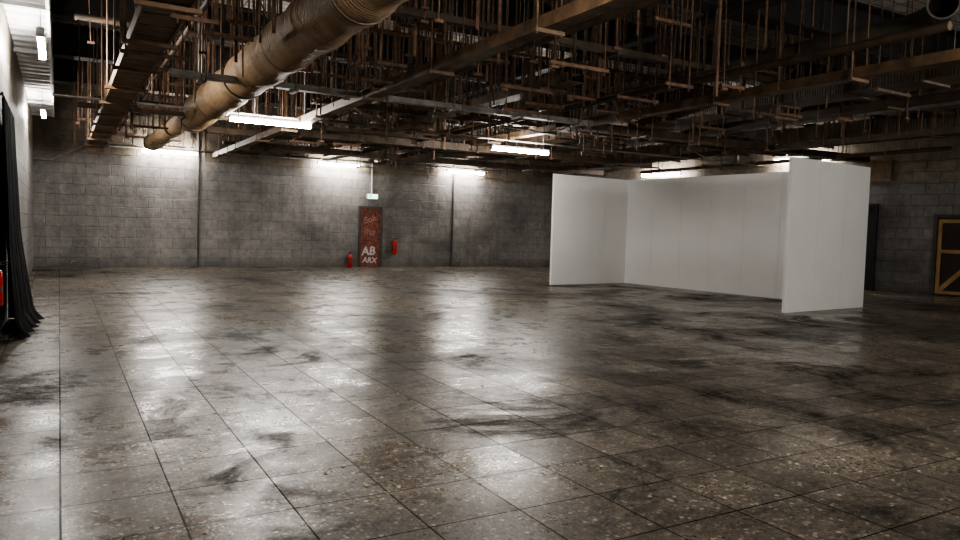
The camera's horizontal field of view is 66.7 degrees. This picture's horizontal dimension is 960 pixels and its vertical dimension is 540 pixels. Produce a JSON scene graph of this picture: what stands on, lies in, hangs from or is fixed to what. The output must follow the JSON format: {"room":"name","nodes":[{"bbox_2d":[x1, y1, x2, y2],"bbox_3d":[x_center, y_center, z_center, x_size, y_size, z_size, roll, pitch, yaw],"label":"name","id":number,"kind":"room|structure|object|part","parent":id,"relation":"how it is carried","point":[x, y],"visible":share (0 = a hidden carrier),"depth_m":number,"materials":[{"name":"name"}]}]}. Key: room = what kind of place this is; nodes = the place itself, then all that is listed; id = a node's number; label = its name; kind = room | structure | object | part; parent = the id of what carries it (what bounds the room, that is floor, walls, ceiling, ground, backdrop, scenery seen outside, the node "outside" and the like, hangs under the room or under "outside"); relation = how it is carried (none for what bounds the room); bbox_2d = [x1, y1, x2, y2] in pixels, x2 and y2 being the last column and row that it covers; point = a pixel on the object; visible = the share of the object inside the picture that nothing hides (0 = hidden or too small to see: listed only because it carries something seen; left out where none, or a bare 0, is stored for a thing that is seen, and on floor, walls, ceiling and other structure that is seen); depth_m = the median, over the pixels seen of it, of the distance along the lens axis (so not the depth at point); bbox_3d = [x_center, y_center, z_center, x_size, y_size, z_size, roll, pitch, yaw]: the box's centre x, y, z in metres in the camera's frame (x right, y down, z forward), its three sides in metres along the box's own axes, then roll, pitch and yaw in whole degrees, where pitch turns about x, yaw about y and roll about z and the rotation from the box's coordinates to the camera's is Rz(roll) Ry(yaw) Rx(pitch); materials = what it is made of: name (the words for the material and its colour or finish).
{"room":"empty warehouse","nodes":[
{"label":"empty warehouse","id":0,"kind":"room"},
{"bbox_2d":[0,0,33,331],"bbox_3d":[-4.546,-1.809,6.386,0.250,5.450,31.800,0,4,-30],"label":"wall","id":1,"kind":"structure","parent":0,"point":[12,86],"depth_m":12.41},
{"bbox_2d":[0,261,9,305],"bbox_3d":[-4.756,0.131,7.192,0.157,0.436,0.176,3,3,20],"label":"fire extinguisher","id":2,"kind":"object","parent":1,"relation":"attached to","point":[1,273],"visible":1,"depth_m":7.19,"materials":[{"name":"red metal"}]},
{"bbox_2d":[0,92,44,338],"bbox_3d":[-5.685,-0.644,9.072,0.451,2.747,2.238,0,4,-30],"label":"curtain","id":3,"kind":"object","parent":1,"relation":"hanging from","point":[21,308],"visible":1,"depth_m":8.83,"materials":[{"name":"fabric"}]},
{"bbox_2d":[53,57,554,131],"bbox_3d":[-3.295,-5.071,22.486,18.017,0.648,0.400,0,4,-30],"label":"roof beam","id":4,"kind":"structure","parent":1,"relation":"attached to","point":[62,68],"depth_m":19.25,"materials":[{"name":"metal"}]},
{"bbox_2d":[52,22,643,118],"bbox_3d":[-1.246,-4.862,19.750,18.834,0.648,0.400,0,4,-30],"label":"roof beam","id":5,"kind":"structure","parent":1,"relation":"attached to","point":[64,36],"depth_m":16.36,"materials":[{"name":"metal"}]},
{"bbox_2d":[51,0,721,105],"bbox_3d":[0.802,-4.653,17.014,19.651,0.648,0.400,0,4,-30],"label":"roof beam","id":6,"kind":"structure","parent":1,"relation":"attached to","point":[61,10],"depth_m":13.97,"materials":[{"name":"metal"}]},
{"bbox_2d":[283,0,921,113],"bbox_3d":[2.851,-4.444,14.278,20.468,0.648,0.400,0,4,-30],"label":"roof beam","id":7,"kind":"structure","parent":1,"relation":"attached to","point":[735,51],"depth_m":14.02,"materials":[{"name":"metal"}]},
{"bbox_2d":[659,0,959,59],"bbox_3d":[4.779,-4.247,11.703,21.237,0.648,0.400,0,4,-30],"label":"roof beam","id":8,"kind":"structure","parent":1,"relation":"attached to","point":[792,7],"depth_m":12.28,"materials":[{"name":"metal"}]},
{"bbox_2d":[354,0,789,127],"bbox_3d":[1.201,-4.173,15.312,0.240,0.100,21.800,0,4,-30],"label":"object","id":9,"kind":"structure","parent":8,"relation":"attached to","point":[752,5],"depth_m":12.02,"materials":[{"name":"metal"}]},
{"bbox_2d":[33,83,551,266],"bbox_3d":[-4.836,-2.832,24.678,17.520,5.450,0.250,0,4,-30],"label":"wall","id":10,"kind":"structure","parent":0,"point":[115,206],"depth_m":23.21,"materials":[{"name":"grey concrete"}]},
{"bbox_2d":[197,132,199,266],"bbox_3d":[-8.613,-2.382,22.343,0.055,4.600,0.055,1,3,-7],"label":"conduit","id":11,"kind":"object","parent":10,"relation":"attached to","point":[198,202],"visible":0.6,"depth_m":22.35,"materials":[{"name":"metal"}]},
{"bbox_2d":[33,143,544,174],"bbox_3d":[-4.760,-3.377,24.157,17.106,0.684,0.583,0,4,-30],"label":"conduit","id":12,"kind":"object","parent":10,"relation":"attached to","point":[83,143],"visible":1,"depth_m":24.02,"materials":[{"name":"metal"}]},
{"bbox_2d":[357,206,382,266],"bbox_3d":[-3.785,-1.148,25.189,0.860,2.090,0.122,0,4,-30],"label":"frame","id":13,"kind":"object","parent":10,"relation":"attached to","point":[359,207],"visible":0.96,"depth_m":25.06,"materials":[{"name":"metal"}]},
{"bbox_2d":[360,208,380,266],"bbox_3d":[-3.802,-1.120,25.220,0.740,2.010,0.045,0,4,-30],"label":"leaf","id":14,"kind":"object","parent":10,"relation":"attached to","point":[366,240],"visible":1,"depth_m":25.20,"materials":[{"name":"paint"}]},
{"bbox_2d":[362,246,374,254],"bbox_3d":[-3.857,-0.657,25.190,0.517,0.318,0.004,0,4,-30],"label":"graffiti","id":15,"kind":"object","parent":14,"relation":"attached to","point":[371,247],"visible":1,"depth_m":25.22,"materials":[{"name":"paint"}]},
{"bbox_2d":[362,257,376,262],"bbox_3d":[-3.813,-0.342,25.238,0.576,0.211,0.004,0,4,-30],"label":"graffiti","id":16,"kind":"object","parent":14,"relation":"attached to","point":[365,257],"visible":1,"depth_m":25.23,"materials":[{"name":"paint"}]},
{"bbox_2d":[364,229,375,235],"bbox_3d":[-3.796,-1.294,25.179,0.435,0.227,0.004,0,4,-30],"label":"graffiti","id":17,"kind":"object","parent":14,"relation":"attached to","point":[365,229],"visible":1,"depth_m":25.18,"materials":[{"name":"red paint"}]},
{"bbox_2d":[364,215,376,222],"bbox_3d":[-3.768,-1.749,25.163,0.457,0.290,0.004,0,4,-30],"label":"graffiti","id":18,"kind":"object","parent":14,"relation":"attached to","point":[373,215],"visible":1,"depth_m":25.16,"materials":[{"name":"paint"}]},
{"bbox_2d":[367,194,377,198],"bbox_3d":[-3.710,-2.530,25.130,0.380,0.180,0.129,0,4,-30],"label":"exit sign","id":19,"kind":"object","parent":10,"relation":"attached to","point":[369,196],"visible":1,"depth_m":25.07,"materials":[{"name":"white plastic"}]},
{"bbox_2d":[392,238,396,253],"bbox_3d":[-2.995,-0.840,25.612,0.197,0.572,0.194,3,3,20],"label":"fire extinguisher","id":20,"kind":"object","parent":10,"relation":"attached to","point":[394,247],"visible":1,"depth_m":25.54,"materials":[{"name":"red metal"}]},
{"bbox_2d":[451,165,454,266],"bbox_3d":[-0.988,-2.413,26.736,0.065,4.600,0.065,1,3,-7],"label":"conduit","id":21,"kind":"object","parent":10,"relation":"attached to","point":[453,165],"visible":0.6,"depth_m":26.73,"materials":[{"name":"metal"}]},
{"bbox_2d":[0,267,959,539],"bbox_3d":[6.427,0.966,12.910,25.862,0.200,32.400,0,4,-30],"label":"floor","id":22,"kind":"structure","parent":0,"point":[145,403],"depth_m":5.63,"materials":[{"name":"stone"}]},
{"bbox_2d":[347,252,353,266],"bbox_3d":[-4.378,-0.347,24.627,0.209,0.518,0.151,2,3,3],"label":"fire extinguisher","id":23,"kind":"object","parent":22,"relation":"on","point":[349,261],"visible":1,"depth_m":24.57,"materials":[{"name":"red metal"}]},
{"bbox_2d":[549,157,870,312],"bbox_3d":[4.941,-0.864,17.117,2.790,2.896,6.780,-1,4,-35],"label":"partition wall","id":24,"kind":"structure","parent":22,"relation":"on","point":[798,236],"depth_m":17.81,"materials":[{"name":"white paint"}]},
{"bbox_3d":[3.026,-1.070,19.864,2.790,2.896,0.070,-1,4,-35],"label":"panel","id":25,"kind":"part","parent":24,"relation":"part of","materials":[{"name":"white paint"}]},
{"bbox_3d":[6.057,-0.876,17.894,0.070,2.896,6.640,-1,4,-35],"label":"panel","id":26,"kind":"part","parent":24,"relation":"part of","materials":[{"name":"white paint"}]},
{"bbox_3d":[6.856,-0.658,14.370,2.790,2.896,0.070,-1,4,-35],"label":"panel","id":27,"kind":"part","parent":24,"relation":"part of","materials":[{"name":"white paint"}]},
{"bbox_2d":[52,0,959,106],"bbox_3d":[6.585,-4.673,12.597,25.862,0.200,32.400,0,4,-30],"label":"ceiling","id":28,"kind":"structure","parent":0,"point":[900,6],"depth_m":14.49,"materials":[{"name":"concrete"}]},
{"bbox_2d":[1,0,53,116],"bbox_3d":[-7.591,-4.247,12.424,0.520,1.418,15.580,0,4,-30],"label":"metal sheet","id":29,"kind":"object","parent":28,"relation":"hanging from","point":[23,16],"visible":0.92,"depth_m":11.70,"materials":[{"name":"silver metal"}]},
{"bbox_2d":[36,10,45,59],"bbox_3d":[-5.936,-3.204,9.879,0.090,0.429,1.560,0,4,-30],"label":"lamp","id":30,"kind":"object","parent":29,"relation":"hanging from","point":[39,30],"visible":1,"depth_m":9.48,"materials":[{"name":"white metal"}]},
{"bbox_2d":[40,91,45,118],"bbox_3d":[-9.662,-3.656,16.142,0.090,0.429,1.560,0,4,-30],"label":"lamp","id":31,"kind":"object","parent":29,"relation":"hanging from","point":[42,106],"visible":1,"depth_m":15.60,"materials":[{"name":"white"}]},
{"bbox_2d":[85,0,202,151],"bbox_3d":[-5.580,-3.737,11.382,0.560,2.208,19.710,0,4,-30],"label":"cable tray","id":32,"kind":"object","parent":28,"relation":"hanging from","point":[151,29],"visible":0.91,"depth_m":9.23,"materials":[{"name":"metal"}]},
{"bbox_2d":[93,5,718,157],"bbox_3d":[-1.046,-3.559,15.704,14.480,1.624,6.717,-1,4,-42],"label":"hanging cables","id":33,"kind":"object","parent":32,"relation":"hanging from","point":[135,5],"visible":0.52,"depth_m":13.69,"materials":[{"name":"rubber"}]},
{"bbox_2d":[118,0,210,130],"bbox_3d":[-5.687,-4.160,12.846,0.070,1.531,18.400,0,4,-30],"label":"pipe","id":34,"kind":"object","parent":28,"relation":"hanging from","point":[203,6],"visible":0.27,"depth_m":10.55,"materials":[{"name":"metal"}]},
{"bbox_2d":[141,124,197,154],"bbox_3d":[-9.160,-4.479,21.576,1.560,2.057,0.090,0,4,-30],"label":"lamp","id":35,"kind":"object","parent":28,"relation":"hanging from","point":[143,149],"visible":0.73,"depth_m":21.63,"materials":[{"name":"white"}]},
{"bbox_2d":[78,27,432,139],"bbox_3d":[-4.213,-3.980,15.096,7.200,2.058,0.280,0,4,-30],"label":"channel","id":36,"kind":"object","parent":28,"relation":"hanging from","point":[181,114],"visible":0.52,"depth_m":15.49,"materials":[{"name":"metal"}]},
{"bbox_2d":[228,82,312,128],"bbox_3d":[-3.898,-3.823,13.670,1.560,2.197,0.090,0,4,-30],"label":"lamp","id":37,"kind":"object","parent":28,"relation":"hanging from","point":[231,117],"visible":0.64,"depth_m":13.70,"materials":[{"name":"white"}]},
{"bbox_2d":[143,0,407,150],"bbox_3d":[-3.986,-3.715,11.731,0.763,2.201,20.723,0,4,-30],"label":"air duct","id":38,"kind":"object","parent":28,"relation":"hanging from","point":[307,30],"visible":0.84,"depth_m":8.61,"materials":[{"name":"metal"}]},
{"bbox_2d":[317,159,362,166],"bbox_3d":[-4.612,-4.487,24.198,1.560,2.077,0.090,0,4,-30],"label":"lamp","id":39,"kind":"object","parent":28,"relation":"hanging from","point":[318,162],"visible":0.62,"depth_m":24.19,"materials":[{"name":"white"}]},
{"bbox_2d":[223,119,511,159],"bbox_3d":[-1.669,-4.493,23.696,12.800,1.846,0.100,0,4,-30],"label":"pipe","id":40,"kind":"object","parent":28,"relation":"hanging from","point":[224,142],"visible":0.15,"depth_m":20.64,"materials":[{"name":"metal"}]},
{"bbox_2d":[239,0,496,151],"bbox_3d":[-3.624,-4.087,15.775,0.260,1.888,15.400,0,4,-30],"label":"channel","id":41,"kind":"object","parent":28,"relation":"hanging from","point":[475,64],"visible":0.23,"depth_m":12.18,"materials":[{"name":"metal"}]},
{"bbox_2d":[92,66,644,152],"bbox_3d":[-0.858,-4.344,19.086,16.400,1.586,0.080,0,4,-30],"label":"pipe","id":42,"kind":"object","parent":28,"relation":"hanging from","point":[146,101],"visible":0.2,"depth_m":17.54,"materials":[{"name":"metal"}]},
{"bbox_2d":[169,0,592,127],"bbox_3d":[-1.055,-3.664,11.620,7.200,2.128,0.300,0,4,-30],"label":"channel","id":43,"kind":"object","parent":28,"relation":"hanging from","point":[294,88],"visible":0.7,"depth_m":11.54,"materials":[{"name":"metal"}]},
{"bbox_2d":[351,50,425,133],"bbox_3d":[-1.773,-4.018,16.269,0.060,1.976,7.404,2,3,8],"label":"pipe","id":44,"kind":"object","parent":28,"relation":"hanging from","point":[354,108],"visible":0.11,"depth_m":14.30,"materials":[{"name":"metal"}]},
{"bbox_2d":[52,6,764,166],"bbox_3d":[0.545,-3.937,16.454,17.600,2.029,0.044,0,4,-30],"label":"channel","id":45,"kind":"object","parent":28,"relation":"hanging from","point":[53,94],"visible":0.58,"depth_m":15.18,"materials":[{"name":"metal"}]},
{"bbox_2d":[206,92,632,168],"bbox_3d":[-0.756,-4.198,20.312,13.000,2.008,0.400,0,4,-30],"label":"channel","id":46,"kind":"object","parent":28,"relation":"hanging from","point":[225,131],"visible":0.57,"depth_m":18.91,"materials":[{"name":"metal"}]},
{"bbox_2d":[212,0,639,157],"bbox_3d":[-2.945,-3.795,13.296,0.340,2.158,20.400,0,4,-30],"label":"channel","id":47,"kind":"object","parent":28,"relation":"hanging from","point":[552,22],"visible":0.75,"depth_m":8.57,"materials":[{"name":"metal"}]},
{"bbox_2d":[250,92,603,175],"bbox_3d":[-0.937,-4.292,22.629,12.000,2.088,0.500,0,4,-30],"label":"channel","id":48,"kind":"object","parent":28,"relation":"hanging from","point":[260,146],"visible":0.57,"depth_m":22.02,"materials":[{"name":"metal"}]},
{"bbox_2d":[286,0,583,157],"bbox_3d":[-2.320,-4.073,16.817,0.460,1.958,14.900,0,4,-30],"label":"channel","id":49,"kind":"object","parent":28,"relation":"hanging from","point":[557,83],"visible":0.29,"depth_m":12.25,"materials":[{"name":"metal"}]},
{"bbox_2d":[74,12,815,126],"bbox_3d":[1.900,-4.231,14.901,17.800,1.196,0.100,0,4,-30],"label":"pipe","id":50,"kind":"object","parent":28,"relation":"hanging from","point":[77,16],"visible":0.16,"depth_m":12.43,"materials":[{"name":"metal"}]},
{"bbox_2d":[263,0,664,142],"bbox_3d":[-2.172,-4.069,14.358,0.080,1.686,19.500,0,4,-30],"label":"pipe","id":51,"kind":"object","parent":28,"relation":"hanging from","point":[642,4],"visible":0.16,"depth_m":9.16,"materials":[{"name":"metal"}]},
{"bbox_2d":[279,72,651,167],"bbox_3d":[0.276,-4.011,18.723,10.800,2.148,0.560,0,4,-30],"label":"channel","id":52,"kind":"object","parent":28,"relation":"hanging from","point":[605,161],"visible":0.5,"depth_m":17.98,"materials":[{"name":"metal"}]},
{"bbox_2d":[446,165,484,174],"bbox_3d":[-0.495,-4.529,26.567,1.560,2.027,0.090,0,4,-30],"label":"lamp","id":53,"kind":"object","parent":28,"relation":"hanging from","point":[450,170],"visible":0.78,"depth_m":26.59,"materials":[{"name":"white"}]},
{"bbox_2d":[381,93,558,160],"bbox_3d":[-0.197,-4.203,20.143,5.400,1.948,0.612,0,4,-30],"label":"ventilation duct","id":54,"kind":"object","parent":28,"relation":"hanging from","point":[457,140],"visible":0.12,"depth_m":19.70,"materials":[{"name":"metal"}]},
{"bbox_2d":[73,0,936,179],"bbox_3d":[-0.026,-3.807,16.639,16.152,2.343,16.387,0,4,-30],"label":"rods","id":55,"kind":"object","parent":28,"relation":"hanging from","point":[271,12],"visible":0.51,"depth_m":11.99,"materials":[{"name":"metal"}]},
{"bbox_2d":[490,87,549,154],"bbox_3d":[0.944,-3.797,16.463,1.560,2.287,0.090,0,4,-30],"label":"lamp","id":56,"kind":"object","parent":28,"relation":"hanging from","point":[496,147],"visible":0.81,"depth_m":16.48,"materials":[{"name":"white"}]},
{"bbox_2d":[311,28,785,156],"bbox_3d":[2.605,-3.952,16.484,13.000,1.888,0.360,0,4,-30],"label":"channel","id":57,"kind":"object","parent":28,"relation":"hanging from","point":[371,107],"visible":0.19,"depth_m":14.82,"materials":[{"name":"metal"}]},
{"bbox_2d":[355,6,744,150],"bbox_3d":[-0.245,-4.120,16.622,0.060,1.726,15.500,0,4,-30],"label":"channel","id":58,"kind":"object","parent":28,"relation":"hanging from","point":[729,67],"visible":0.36,"depth_m":11.59,"materials":[{"name":"metal"}]},
{"bbox_2d":[363,0,889,117],"bbox_3d":[4.580,-3.985,13.457,15.000,1.376,0.060,0,4,-30],"label":"pipe","id":59,"kind":"object","parent":28,"relation":"hanging from","point":[379,30],"visible":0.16,"depth_m":11.43,"materials":[{"name":"metal"}]},
{"bbox_2d":[322,0,952,161],"bbox_3d":[-0.270,-3.924,15.465,0.090,1.991,19.500,0,4,-30],"label":"channel","id":60,"kind":"object","parent":28,"relation":"hanging from","point":[945,26],"visible":0.7,"depth_m":9.07,"materials":[{"name":"metal"}]},
{"bbox_2d":[641,162,681,176],"bbox_3d":[6.197,-4.232,24.857,0.090,2.057,1.560,-1,4,-43],"label":"lamp","id":61,"kind":"object","parent":28,"relation":"hanging from","point":[680,172],"visible":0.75,"depth_m":24.83,"materials":[{"name":"white"}]},
{"bbox_2d":[374,0,959,162],"bbox_3d":[1.528,-3.859,15.349,0.360,2.008,19.500,0,4,-30],"label":"channel","id":62,"kind":"object","parent":28,"relation":"hanging from","point":[860,74],"visible":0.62,"depth_m":10.66,"materials":[{"name":"metal"}]},
{"bbox_2d":[386,0,955,117],"bbox_3d":[5.102,-3.807,12.151,15.000,1.558,0.300,0,4,-30],"label":"channel","id":63,"kind":"object","parent":28,"relation":"hanging from","point":[403,11],"visible":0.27,"depth_m":10.28,"materials":[{"name":"metal"}]},
{"bbox_2d":[583,60,777,140],"bbox_3d":[5.365,-4.011,17.377,7.325,1.715,0.328,0,4,-30],"label":"spiral duct","id":64,"kind":"object","parent":28,"relation":"hanging from","point":[752,134],"visible":0.23,"depth_m":17.71,"materials":[{"name":"metal"}]},
{"bbox_2d":[541,58,827,102],"bbox_3d":[2.740,-4.181,18.049,0.100,1.596,15.000,0,4,-30],"label":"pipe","id":65,"kind":"object","parent":28,"relation":"hanging from","point":[827,58],"visible":0.02,"depth_m":16.17,"materials":[{"name":"metal"}]},
{"bbox_2d":[427,0,959,158],"bbox_3d":[3.668,-3.821,14.840,0.820,1.908,20.520,0,4,-30],"label":"cable tray","id":66,"kind":"object","parent":28,"relation":"hanging from","point":[944,76],"visible":0.38,"depth_m":11.93,"materials":[{"name":"metal"}]},
{"bbox_2d":[556,67,869,162],"bbox_3d":[5.937,-3.812,16.911,10.000,2.028,0.460,0,4,-30],"label":"channel","id":67,"kind":"object","parent":28,"relation":"hanging from","point":[645,133],"visible":0.56,"depth_m":16.39,"materials":[{"name":"metal"}]},
{"bbox_2d":[469,0,959,161],"bbox_3d":[4.503,-3.883,16.195,0.460,1.888,20.000,0,4,-30],"label":"channel","id":68,"kind":"object","parent":28,"relation":"hanging from","point":[898,104],"visible":0.46,"depth_m":13.07,"materials":[{"name":"metal"}]},
{"bbox_2d":[545,33,959,172],"bbox_3d":[6.254,-3.869,18.363,0.400,2.058,16.000,0,4,-30],"label":"channel","id":69,"kind":"object","parent":28,"relation":"hanging from","point":[939,133],"visible":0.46,"depth_m":16.02,"materials":[{"name":"metal"}]},
{"bbox_2d":[545,13,959,153],"bbox_3d":[5.507,-3.994,17.055,0.416,1.706,16.500,0,4,-30],"label":"channel","id":70,"kind":"object","parent":28,"relation":"hanging from","point":[955,86],"visible":0.17,"depth_m":14.45,"materials":[{"name":"metal"}]},
{"bbox_2d":[589,108,959,158],"bbox_3d":[7.726,-3.982,18.613,0.900,1.778,15.020,0,4,-30],"label":"ventilation duct","id":71,"kind":"object","parent":28,"relation":"hanging from","point":[877,125],"visible":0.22,"depth_m":16.93,"materials":[{"name":"metal"}]},
{"bbox_2d":[600,0,959,104],"bbox_3d":[4.512,-3.997,12.719,0.952,1.274,8.018,0,3,-24],"label":"channel","id":72,"kind":"object","parent":28,"relation":"hanging from","point":[935,11],"visible":0.52,"depth_m":10.84,"materials":[{"name":"metal"}]},
{"bbox_2d":[642,105,946,157],"bbox_3d":[6.527,-3.988,19.090,0.080,1.886,13.000,0,4,-30],"label":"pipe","id":73,"kind":"object","parent":28,"relation":"hanging from","point":[644,105],"visible":0.02,"depth_m":14.44,"materials":[{"name":"metal"}]},
{"bbox_2d":[640,140,951,173],"bbox_3d":[8.010,-3.971,20.524,0.100,1.996,10.000,0,4,-30],"label":"pipe","id":74,"kind":"object","parent":28,"relation":"hanging from","point":[944,148],"visible":0.56,"depth_m":18.57,"materials":[{"name":"metal"}]},
{"bbox_2d":[773,121,823,159],"bbox_3d":[9.430,-4.092,21.446,0.090,1.777,1.560,-1,4,-43],"label":"lamp","id":75,"kind":"object","parent":28,"relation":"hanging from","point":[823,121],"visible":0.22,"depth_m":21.80,"materials":[{"name":"white"}]},
{"bbox_2d":[549,104,959,296],"bbox_3d":[14.143,-1.886,17.187,0.250,5.450,32.706,-1,4,-43],"label":"wall","id":76,"kind":"structure","parent":0,"point":[924,185],"depth_m":19.84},
{"bbox_2d":[864,206,874,289],"bbox_3d":[10.538,-0.640,20.813,0.035,2.340,1.250,-1,4,-43],"label":"leaf","id":77,"kind":"object","parent":76,"relation":"attached to","point":[871,210],"visible":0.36,"depth_m":20.42,"materials":[{"name":"paint"}]},
{"bbox_2d":[869,204,878,290],"bbox_3d":[10.526,-0.670,20.799,0.080,2.420,1.390,-1,4,-43],"label":"frame","id":78,"kind":"object","parent":76,"relation":"attached to","point":[875,205],"visible":0.45,"depth_m":20.30,"materials":[{"name":"paint"}]},
{"bbox_2d":[864,159,893,181],"bbox_3d":[10.994,-2.739,20.141,0.227,0.610,0.760,-1,4,-43],"label":"junction box","id":79,"kind":"object","parent":76,"relation":"attached to","point":[881,169],"visible":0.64,"depth_m":20.01,"materials":[{"name":"brown metal"}]},
{"bbox_2d":[930,214,959,294],"bbox_3d":[12.408,-0.362,18.812,0.090,2.130,1.310,-1,4,-43],"label":"frame","id":80,"kind":"object","parent":76,"relation":"attached to","point":[937,216],"visible":1,"depth_m":19.21,"materials":[{"name":"metal"}]},
{"bbox_2d":[934,218,959,296],"bbox_3d":[12.427,-0.327,18.833,0.026,2.040,1.150,-1,4,-43],"label":"leaf","id":81,"kind":"object","parent":76,"relation":"attached to","point":[950,263],"visible":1,"depth_m":19.01,"materials":[{"name":"brown wood"}]},
{"bbox_2d":[934,219,959,294],"bbox_3d":[12.402,-0.322,18.817,0.036,1.950,1.100,-1,4,-43],"label":"brace","id":82,"kind":"object","parent":81,"relation":"attached to","point":[938,290],"visible":1,"depth_m":19.12,"materials":[{"name":"brown wood"}]}
]}

